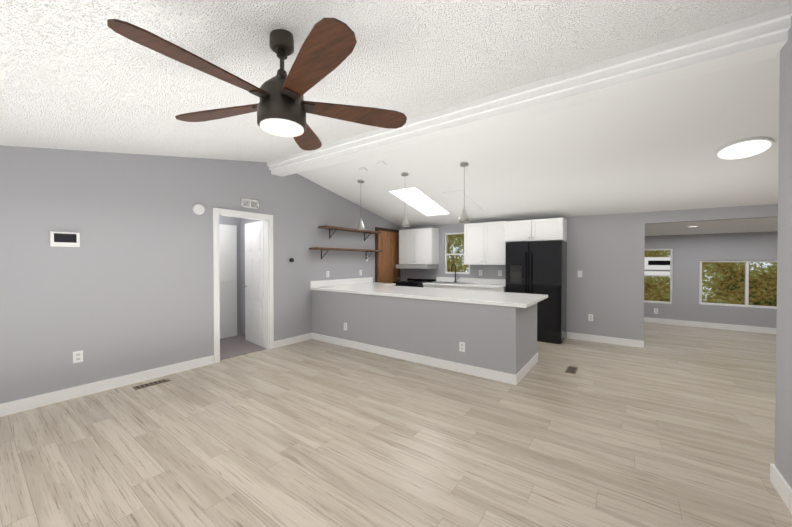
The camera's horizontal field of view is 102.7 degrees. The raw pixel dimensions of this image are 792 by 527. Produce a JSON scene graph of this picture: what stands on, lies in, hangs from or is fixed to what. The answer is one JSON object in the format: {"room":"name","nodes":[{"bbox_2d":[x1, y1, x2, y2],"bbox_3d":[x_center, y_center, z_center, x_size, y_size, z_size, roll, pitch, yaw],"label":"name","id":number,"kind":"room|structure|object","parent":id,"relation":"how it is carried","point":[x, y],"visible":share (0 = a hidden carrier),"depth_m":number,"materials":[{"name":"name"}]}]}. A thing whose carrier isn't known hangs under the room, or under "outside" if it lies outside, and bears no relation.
{"room":"living room","nodes":[
{"label":"living room","id":0,"kind":"room"},
{"bbox_2d":[0,145,400,403],"bbox_3d":[-2.058,-0.162,4.913,0.120,3.000,7.440,0,1,36],"label":"wall","id":1,"kind":"structure","parent":0,"point":[125,288],"depth_m":3.56,"materials":[{"name":"grey paint"}]},
{"bbox_2d":[50,231,79,246],"bbox_3d":[-3.268,-0.237,3.131,0.023,0.148,0.205,0,1,36],"label":"thermostat panel","id":2,"kind":"object","parent":1,"relation":"attached to","point":[64,239],"visible":1,"depth_m":3.12,"materials":[{"name":"white plastic"}]},
{"bbox_2d":[73,350,82,362],"bbox_3d":[-3.225,0.946,3.214,0.008,0.116,0.072,0,1,36],"label":"electrical outlet","id":3,"kind":"object","parent":1,"relation":"attached to","point":[77,356],"visible":1,"depth_m":3.21,"materials":[{"name":"white plastic"}]},
{"bbox_2d":[0,355,213,416],"bbox_3d":[-3.283,1.302,3.135,0.015,0.110,2.800,0,1,36],"label":"baseboard","id":4,"kind":"structure","parent":1,"relation":"attached to","point":[16,406],"depth_m":3.32,"materials":[{"name":"white wood"}]},
{"bbox_2d":[193,204,204,214],"bbox_3d":[-2.548,-0.703,4.102,0.035,0.140,0.140,0,1,36],"label":"smoke detector","id":5,"kind":"object","parent":1,"relation":"attached to","point":[198,209],"visible":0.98,"depth_m":4.08,"materials":[{"name":"white plastic"}]},
{"bbox_2d":[213,208,273,362],"bbox_3d":[-2.246,0.293,4.659,0.152,2.095,0.890,0,1,36],"label":"door frame","id":6,"kind":"structure","parent":1,"relation":"attached to","point":[267,219],"depth_m":4.82,"materials":[{"name":"white wood"}]},
{"bbox_2d":[241,198,258,208],"bbox_3d":[-2.148,-0.882,4.668,0.011,0.125,0.270,0,1,36],"label":"air vent","id":7,"kind":"object","parent":1,"relation":"in","point":[250,203],"visible":1,"depth_m":4.66,"materials":[{"name":"grey"}]},
{"bbox_2d":[242,221,263,346],"bbox_3d":[-2.316,0.321,5.271,0.714,2.003,0.190,0,1,36],"label":"door leaf","id":8,"kind":"structure","parent":1,"relation":"in","point":[254,283],"depth_m":5.21,"materials":[{"name":"white wood"}]},
{"bbox_2d":[274,333,311,347],"bbox_3d":[-1.706,1.280,5.296,0.015,0.110,0.750,0,1,36],"label":"baseboard","id":9,"kind":"structure","parent":1,"relation":"attached to","point":[283,342],"depth_m":5.26,"materials":[{"name":"white wood"}]},
{"bbox_2d":[309,247,382,258],"bbox_3d":[-0.903,-0.182,6.187,0.237,0.205,1.780,0,1,36],"label":"shelf","id":10,"kind":"object","parent":1,"relation":"attached to","point":[336,249],"visible":1,"depth_m":5.95,"materials":[{"name":"brown wood"}]},
{"bbox_2d":[318,225,380,240],"bbox_3d":[-0.859,-0.573,6.244,0.237,0.205,1.530,0,1,36],"label":"shelf","id":11,"kind":"object","parent":1,"relation":"attached to","point":[335,228],"visible":1,"depth_m":6.03,"materials":[{"name":"brown wood"}]},
{"bbox_2d":[375,227,399,282],"bbox_3d":[-0.148,0.254,7.324,0.120,2.120,0.900,0,1,36],"label":"door","id":12,"kind":"structure","parent":1,"relation":"in","point":[387,258],"depth_m":7.26,"materials":[{"name":"brown wood"}]},
{"bbox_2d":[219,216,240,334],"bbox_3d":[-3.429,-0.165,5.239,0.120,3.000,1.910,0,1,36],"label":"wall","id":13,"kind":"structure","parent":0,"point":[224,220],"depth_m":5.85,"materials":[{"name":"grey paint"}]},
{"bbox_2d":[219,224,236,338],"bbox_3d":[-3.154,0.317,5.470,0.042,2.008,0.800,0,1,36],"label":"closet door","id":14,"kind":"structure","parent":13,"relation":"in","point":[228,273],"depth_m":5.66,"materials":[{"name":"white wood"}]},
{"bbox_2d":[220,334,265,359],"bbox_3d":[-2.880,1.333,4.854,1.240,0.012,1.670,0,1,36],"label":"floor","id":15,"kind":"structure","parent":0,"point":[234,346],"depth_m":5.00,"materials":[{"name":"grey"}]},
{"bbox_2d":[240,218,262,334],"bbox_3d":[-2.376,-0.169,5.579,1.180,3.000,0.120,0,1,36],"label":"wall","id":16,"kind":"structure","parent":0,"point":[243,221],"depth_m":5.83,"materials":[{"name":"grey paint"}]},
{"bbox_2d":[0,322,791,526],"bbox_3d":[1.291,1.396,4.157,9.400,0.100,10.500,0,1,36],"label":"floor","id":17,"kind":"structure","parent":0,"point":[668,425],"depth_m":2.40,"materials":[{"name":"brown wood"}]},
{"bbox_2d":[133,378,170,389],"bbox_3d":[-2.738,1.349,3.555,0.110,0.006,0.320,0,1,36],"label":"floor vent","id":18,"kind":"object","parent":17,"relation":"in","point":[150,384],"visible":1,"depth_m":3.54,"materials":[{"name":"brown"}]},
{"bbox_2d":[393,278,435,286],"bbox_3d":[0.412,0.838,7.154,0.760,0.955,0.677,0,1,36],"label":"stove","id":19,"kind":"object","parent":17,"relation":"on","point":[411,282],"visible":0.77,"depth_m":7.05,"materials":[{"name":"black metal"}]},
{"bbox_2d":[423,285,442,288],"bbox_3d":[0.918,0.884,6.836,0.424,0.868,0.594,0,1,36],"label":"base cabinet","id":20,"kind":"object","parent":17,"relation":"on","point":[426,286],"depth_m":6.58,"materials":[{"name":"white"}]},
{"bbox_2d":[443,286,458,288],"bbox_3d":[1.261,0.887,6.586,0.424,0.868,0.594,0,1,36],"label":"base cabinet","id":21,"kind":"object","parent":17,"relation":"on","point":[444,287],"depth_m":6.34,"materials":[{"name":"white"}]},
{"bbox_2d":[459,287,482,290],"bbox_3d":[1.603,0.889,6.337,0.424,0.868,0.594,0,1,36],"label":"base cabinet","id":22,"kind":"object","parent":17,"relation":"on","point":[466,288],"depth_m":6.09,"materials":[{"name":"white"}]},
{"bbox_2d":[483,288,504,291],"bbox_3d":[1.945,0.892,6.087,0.423,0.868,0.594,0,1,36],"label":"base cabinet","id":23,"kind":"object","parent":17,"relation":"on","point":[484,289],"depth_m":5.83,"materials":[{"name":"white"}]},
{"bbox_2d":[423,277,505,288],"bbox_3d":[1.425,0.381,6.447,1.695,0.140,0.616,0,1,36],"label":"countertop","id":24,"kind":"structure","parent":23,"relation":"on","point":[476,282],"depth_m":6.48,"materials":[{"name":"white stone"}]},
{"bbox_2d":[451,264,457,281],"bbox_3d":[1.262,0.207,6.762,0.119,0.400,0.216,0,1,36],"label":"faucet","id":25,"kind":"object","parent":24,"relation":"on","point":[455,272],"visible":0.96,"depth_m":6.84,"materials":[{"name":"black metal"}]},
{"bbox_2d":[505,241,566,343],"bbox_3d":[2.489,0.473,5.658,0.915,1.715,0.607,0,1,36],"label":"fridge","id":26,"kind":"object","parent":17,"relation":"on","point":[536,267],"visible":0.79,"depth_m":5.37,"materials":[{"name":"black metal"}]},
{"bbox_2d":[565,366,577,373],"bbox_3d":[2.223,1.344,4.009,0.110,0.006,0.280,0,1,36],"label":"floor vent","id":27,"kind":"object","parent":17,"relation":"in","point":[571,369],"visible":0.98,"depth_m":4.01,"materials":[{"name":"brown metal"}]},
{"bbox_2d":[0,0,791,226],"bbox_3d":[0.463,-1.251,3.063,9.120,1.037,7.440,0,1,36],"label":"ceiling","id":28,"kind":"structure","parent":0,"point":[80,75],"depth_m":2.42,"materials":[{"name":"white paint"}]},
{"bbox_2d":[107,18,406,150],"bbox_3d":[-0.599,-0.915,1.546,1.273,0.480,1.228,0,1,36],"label":"fan","id":29,"kind":"object","parent":28,"relation":"hanging from","point":[282,107],"visible":0.96,"depth_m":1.48,"materials":[{"name":"brown wood"}]},
{"bbox_2d":[357,180,364,229],"bbox_3d":[-0.587,-0.976,5.292,0.128,0.821,0.128,0,1,36],"label":"pendant light","id":30,"kind":"object","parent":28,"relation":"hanging from","point":[360,226],"visible":0.98,"depth_m":5.26,"materials":[{"name":"silver metal"}]},
{"bbox_2d":[358,167,367,171],"bbox_3d":[-0.500,-1.423,4.812,0.120,0.048,0.092,0,1,36],"label":"ceiling detector","id":31,"kind":"object","parent":28,"relation":"attached to","point":[363,169],"visible":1,"depth_m":4.79,"materials":[{"name":"white plastic"}]},
{"bbox_2d":[377,161,386,166],"bbox_3d":[-0.206,-1.427,4.536,0.120,0.048,0.092,0,1,36],"label":"ceiling detector","id":32,"kind":"object","parent":28,"relation":"attached to","point":[381,163],"visible":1,"depth_m":4.51,"materials":[{"name":"white plastic"}]},
{"bbox_2d":[401,172,408,226],"bbox_3d":[0.136,-0.964,4.790,0.128,0.807,0.128,0,1,36],"label":"pendant light","id":33,"kind":"object","parent":28,"relation":"hanging from","point":[404,222],"visible":0.98,"depth_m":4.75,"materials":[{"name":"silver metal"}]},
{"bbox_2d":[402,189,440,207],"bbox_3d":[0.481,-1.362,5.945,0.610,0.427,1.380,0,1,36],"label":"shaft","id":34,"kind":"object","parent":28,"relation":"attached to","point":[420,200],"visible":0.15,"depth_m":6.44,"materials":[{"name":"white"}]},
{"bbox_2d":[408,188,433,201],"bbox_3d":[0.481,-1.407,5.945,0.610,0.284,1.380,0,1,36],"label":"glass","id":35,"kind":"object","parent":34,"relation":"attached to","point":[418,193],"depth_m":6.26,"materials":[{"name":"white glass"}]},
{"bbox_2d":[459,162,468,222],"bbox_3d":[0.915,-0.951,4.246,0.128,0.793,0.128,0,1,36],"label":"pendant light","id":36,"kind":"object","parent":28,"relation":"hanging from","point":[464,218],"visible":1,"depth_m":4.21,"materials":[{"name":"silver metal"}]},
{"bbox_2d":[267,4,791,176],"bbox_3d":[1.138,-1.456,2.815,7.500,0.288,0.340,0,1,36],"label":"ridge beam","id":37,"kind":"structure","parent":28,"relation":"attached to","point":[757,38],"depth_m":2.45,"materials":[{"name":"white wood"}]},
{"bbox_2d":[715,137,773,159],"bbox_3d":[3.472,-1.147,3.168,0.400,0.113,0.397,0,1,36],"label":"ceiling light","id":38,"kind":"object","parent":28,"relation":"attached to","point":[744,148],"visible":1,"depth_m":3.13,"materials":[{"name":"white"}]},
{"bbox_2d":[312,290,519,374],"bbox_3d":[-0.047,0.907,4.608,3.500,0.870,0.100,0,1,36],"label":"wall","id":39,"kind":"structure","parent":0,"point":[499,338],"depth_m":4.21,"materials":[{"name":"grey paint"}]},
{"bbox_2d":[312,333,517,384],"bbox_3d":[-0.069,1.287,4.557,3.500,0.110,0.015,0,1,36],"label":"baseboard","id":40,"kind":"structure","parent":39,"relation":"attached to","point":[513,379],"depth_m":4.20,"materials":[{"name":"white wood"}]},
{"bbox_2d":[459,342,464,351],"bbox_3d":[0.817,1.029,3.911,0.072,0.116,0.008,0,1,36],"label":"outlet","id":41,"kind":"object","parent":39,"relation":"attached to","point":[462,346],"visible":1,"depth_m":3.91,"materials":[{"name":"white plastic"}]},
{"bbox_2d":[520,303,536,369],"bbox_3d":[1.638,0.913,4.034,0.100,0.870,0.920,0,1,36],"label":"wall","id":42,"kind":"structure","parent":0,"point":[528,316],"depth_m":3.98,"materials":[{"name":"grey paint"}]},
{"bbox_2d":[517,353,537,382],"bbox_3d":[1.653,1.293,3.962,0.015,0.110,1.025,0,1,36],"label":"baseboard","id":43,"kind":"structure","parent":42,"relation":"attached to","point":[534,359],"depth_m":3.90,"materials":[{"name":"white wood"}]},
{"bbox_2d":[401,204,777,340],"bbox_3d":[3.178,-0.169,5.624,7.740,3.000,0.120,0,1,36],"label":"wall","id":44,"kind":"structure","parent":0,"point":[606,255],"depth_m":5.29,"materials":[{"name":"grey paint"}]},
{"bbox_2d":[399,228,438,263],"bbox_3d":[0.508,-0.386,7.274,0.880,0.800,0.352,0,1,36],"label":"upper cabinet","id":45,"kind":"object","parent":44,"relation":"attached to","point":[419,246],"visible":1,"depth_m":7.11,"materials":[{"name":"white wood"}]},
{"bbox_2d":[396,264,437,268],"bbox_3d":[0.471,0.066,7.228,0.840,0.098,0.477,0,1,36],"label":"range hood","id":46,"kind":"object","parent":45,"relation":"attached to","point":[416,266],"visible":0.96,"depth_m":7.01,"materials":[{"name":"grey metal"}]},
{"bbox_2d":[445,232,469,273],"bbox_3d":[1.356,-0.228,6.952,0.606,0.906,0.050,0,1,36],"label":"kitchen window","id":47,"kind":"structure","parent":44,"relation":"in","point":[446,254],"depth_m":7.05,"materials":[{"name":"white plastic"}]},
{"bbox_2d":[464,221,506,264],"bbox_3d":[1.811,-0.391,6.323,0.845,0.830,0.352,0,1,36],"label":"upper cabinet","id":48,"kind":"object","parent":44,"relation":"attached to","point":[484,243],"visible":0.96,"depth_m":6.19,"materials":[{"name":"white wood"}]},
{"bbox_2d":[504,218,566,241],"bbox_3d":[2.506,-0.583,5.727,0.972,0.375,0.492,0,1,36],"label":"upper cabinet","id":49,"kind":"object","parent":44,"relation":"attached to","point":[552,229],"visible":1,"depth_m":5.52,"materials":[{"name":"white wood"}]},
{"bbox_2d":[588,314,592,320],"bbox_3d":[3.341,0.928,5.435,0.072,0.116,0.008,0,1,36],"label":"electrical outlet","id":50,"kind":"object","parent":44,"relation":"attached to","point":[590,317],"visible":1,"depth_m":5.43,"materials":[{"name":"white plastic"}]},
{"bbox_2d":[567,332,643,347],"bbox_3d":[3.485,1.279,5.331,1.080,0.110,0.015,0,1,36],"label":"baseboard","id":51,"kind":"structure","parent":44,"relation":"attached to","point":[594,338],"depth_m":5.30,"materials":[{"name":"white wood"}]},
{"bbox_2d":[644,231,777,327],"bbox_3d":[6.448,0.122,6.546,3.540,2.400,0.120,0,1,36],"label":"wall","id":52,"kind":"structure","parent":0,"point":[690,251],"depth_m":6.53,"materials":[{"name":"grey paint"}]},
{"bbox_2d":[644,248,672,303],"bbox_3d":[5.789,0.272,7.028,0.526,1.206,0.050,0,1,36],"label":"room window","id":53,"kind":"structure","parent":52,"relation":"in","point":[671,275],"depth_m":6.88,"materials":[{"name":"white"}]},
{"bbox_2d":[644,317,775,333],"bbox_3d":[6.408,1.267,6.503,3.300,0.110,0.015,0,1,36],"label":"baseboard","id":54,"kind":"structure","parent":52,"relation":"attached to","point":[650,320],"depth_m":6.46,"materials":[{"name":"white wood"}]},
{"bbox_2d":[699,260,776,308],"bbox_3d":[6.898,0.395,6.220,1.381,0.916,0.050,0,1,36],"label":"room window","id":55,"kind":"structure","parent":52,"relation":"in","point":[746,286],"depth_m":6.23,"materials":[{"name":"white"}]},
{"bbox_2d":[645,217,777,235],"bbox_3d":[5.696,-0.740,5.507,3.540,0.297,2.670,0,1,36],"label":"ceiling","id":56,"kind":"structure","parent":0,"point":[769,224],"depth_m":5.73,"materials":[{"name":"white paint"}]},
{"bbox_2d":[775,16,791,488],"bbox_3d":[1.249,-0.115,0.334,0.120,3.000,3.940,0,1,36],"label":"wall","id":57,"kind":"structure","parent":0,"point":[783,435],"depth_m":1.87,"materials":[{"name":"grey paint"}]},
{"bbox_2d":[770,463,791,513],"bbox_3d":[1.243,1.329,0.456,0.015,0.110,3.805,0,1,36],"label":"baseboard","id":58,"kind":"structure","parent":57,"relation":"attached to","point":[781,485],"depth_m":1.85,"materials":[{"name":"white wood"}]},
{"bbox_3d":[0.463,0.904,4.868,2.778,0.869,0.918,0,1,36],"label":"cabinet","id":59,"kind":"object","parent":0,"visible":0},
{"bbox_2d":[310,277,547,307],"bbox_3d":[0.445,0.389,5.173,3.617,0.150,1.680,0,1,36],"label":"countertop","id":60,"kind":"structure","parent":59,"relation":"on","point":[367,285],"depth_m":4.68,"materials":[{"name":"white stone"}]},
{"label":"outside","id":61,"kind":"structure","parent":0,"visible":0},
{"bbox_2d":[447,234,468,271],"bbox_3d":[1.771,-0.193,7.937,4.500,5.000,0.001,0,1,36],"label":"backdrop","id":62,"kind":"structure","parent":61,"point":[455,243],"depth_m":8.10,"materials":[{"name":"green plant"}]},
{"bbox_2d":[644,250,776,306],"bbox_3d":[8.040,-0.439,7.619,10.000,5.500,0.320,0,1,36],"label":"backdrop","id":63,"kind":"structure","parent":61,"point":[723,282],"depth_m":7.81,"materials":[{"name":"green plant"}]}
]}

